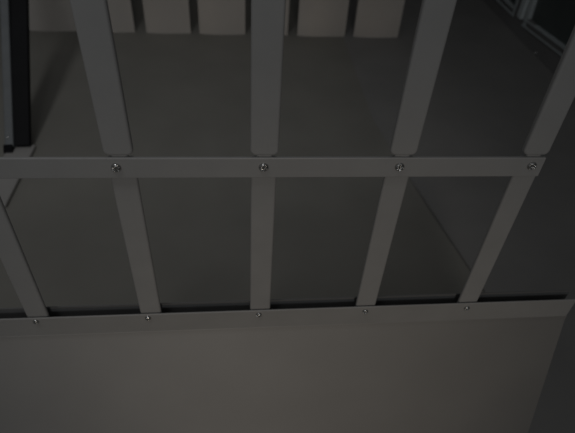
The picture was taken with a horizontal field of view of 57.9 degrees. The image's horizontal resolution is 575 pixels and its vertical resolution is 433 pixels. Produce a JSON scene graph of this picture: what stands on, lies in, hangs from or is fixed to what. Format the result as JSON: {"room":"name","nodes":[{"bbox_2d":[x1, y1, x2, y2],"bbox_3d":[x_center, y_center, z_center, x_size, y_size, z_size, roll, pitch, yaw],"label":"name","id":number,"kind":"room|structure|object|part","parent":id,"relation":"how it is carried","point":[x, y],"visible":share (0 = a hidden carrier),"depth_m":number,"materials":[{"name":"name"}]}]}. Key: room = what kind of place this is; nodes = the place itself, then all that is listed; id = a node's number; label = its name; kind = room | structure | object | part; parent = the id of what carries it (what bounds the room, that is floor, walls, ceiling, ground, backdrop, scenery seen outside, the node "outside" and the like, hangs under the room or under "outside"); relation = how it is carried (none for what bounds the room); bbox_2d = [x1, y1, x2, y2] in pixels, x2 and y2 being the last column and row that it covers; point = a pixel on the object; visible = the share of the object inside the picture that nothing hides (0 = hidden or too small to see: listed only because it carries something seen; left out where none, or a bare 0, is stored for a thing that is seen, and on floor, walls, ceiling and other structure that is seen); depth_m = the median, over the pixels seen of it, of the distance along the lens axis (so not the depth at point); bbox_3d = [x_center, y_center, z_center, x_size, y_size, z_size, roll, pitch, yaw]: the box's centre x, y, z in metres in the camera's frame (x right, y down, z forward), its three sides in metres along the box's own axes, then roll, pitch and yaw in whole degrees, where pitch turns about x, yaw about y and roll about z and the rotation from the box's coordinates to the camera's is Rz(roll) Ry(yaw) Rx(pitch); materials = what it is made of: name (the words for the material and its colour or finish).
{"room":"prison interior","nodes":[
{"label":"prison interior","id":0,"kind":"room"},
{"bbox_2d":[0,0,574,432],"bbox_3d":[-0.436,0.000,1.153,2.780,0.056,3.450,-1,42,-5],"label":"floor","id":1,"kind":"structure","parent":0,"point":[187,94],"depth_m":1.26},
{"bbox_2d":[0,0,35,207],"bbox_3d":[-0.667,-0.428,1.229,0.075,0.480,0.716,-3,42,-8],"label":"stand","id":2,"kind":"object","parent":1,"relation":"on","point":[14,14],"visible":0.99,"depth_m":1.28,"materials":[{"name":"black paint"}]},
{"bbox_3d":[-0.671,-0.505,1.305,0.040,0.465,0.502,-3,42,-8],"label":"post","id":3,"kind":"part","parent":2,"relation":"part of","materials":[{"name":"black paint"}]},
{"bbox_2d":[29,0,404,37],"bbox_3d":[-0.228,-0.939,1.617,1.320,0.750,0.037,-1,42,-5],"label":"screen","id":4,"kind":"object","parent":1,"relation":"on","point":[316,18],"visible":0.76,"depth_m":1.82,"materials":[{"name":"grey"}]},
{"bbox_2d":[0,0,574,432],"bbox_3d":[-0.055,0.011,0.449,0.812,0.917,0.092,-1,42,-5],"label":"guard","id":5,"kind":"object","parent":1,"relation":"on","point":[472,360],"visible":1,"depth_m":0.60,"materials":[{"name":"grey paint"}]},
{"bbox_3d":[-0.071,0.253,0.657,0.812,0.279,0.077,-1,42,-5],"label":"panel","id":6,"kind":"part","parent":5,"relation":"part of","materials":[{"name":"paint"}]},
{"bbox_3d":[-0.067,0.116,0.585,0.811,0.039,0.002,-1,42,-5],"label":"rail","id":7,"kind":"part","parent":5,"relation":"part of","materials":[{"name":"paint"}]},
{"bbox_2d":[483,0,562,73],"bbox_3d":[1.006,-0.495,0.848,0.050,1.350,3.450,-1,42,-5],"label":"wall","id":8,"kind":"structure","parent":0,"point":[545,54],"depth_m":1.89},
{"bbox_2d":[496,0,518,16],"bbox_3d":[0.880,-1.208,1.966,0.028,0.702,0.525,-1,42,-5],"label":"window","id":9,"kind":"structure","parent":8,"relation":"in","point":[510,6],"depth_m":2.04,"materials":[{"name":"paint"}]},
{"bbox_2d":[517,0,529,18],"bbox_3d":[0.895,-1.001,1.726,0.022,0.686,0.033,-1,42,-5],"label":"trim","id":10,"kind":"structure","parent":8,"relation":"attached to","point":[524,4],"depth_m":1.92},
{"bbox_2d":[521,0,574,55],"bbox_3d":[0.923,-0.833,1.542,0.028,0.719,0.539,-1,42,-5],"label":"window","id":11,"kind":"structure","parent":8,"relation":"in","point":[555,19],"depth_m":1.77,"materials":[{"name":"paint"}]},
{"bbox_3d":[0.932,-0.833,1.543,0.006,0.634,0.452,-1,38,-5],"label":"pane","id":12,"kind":"part","parent":11,"relation":"part of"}
]}

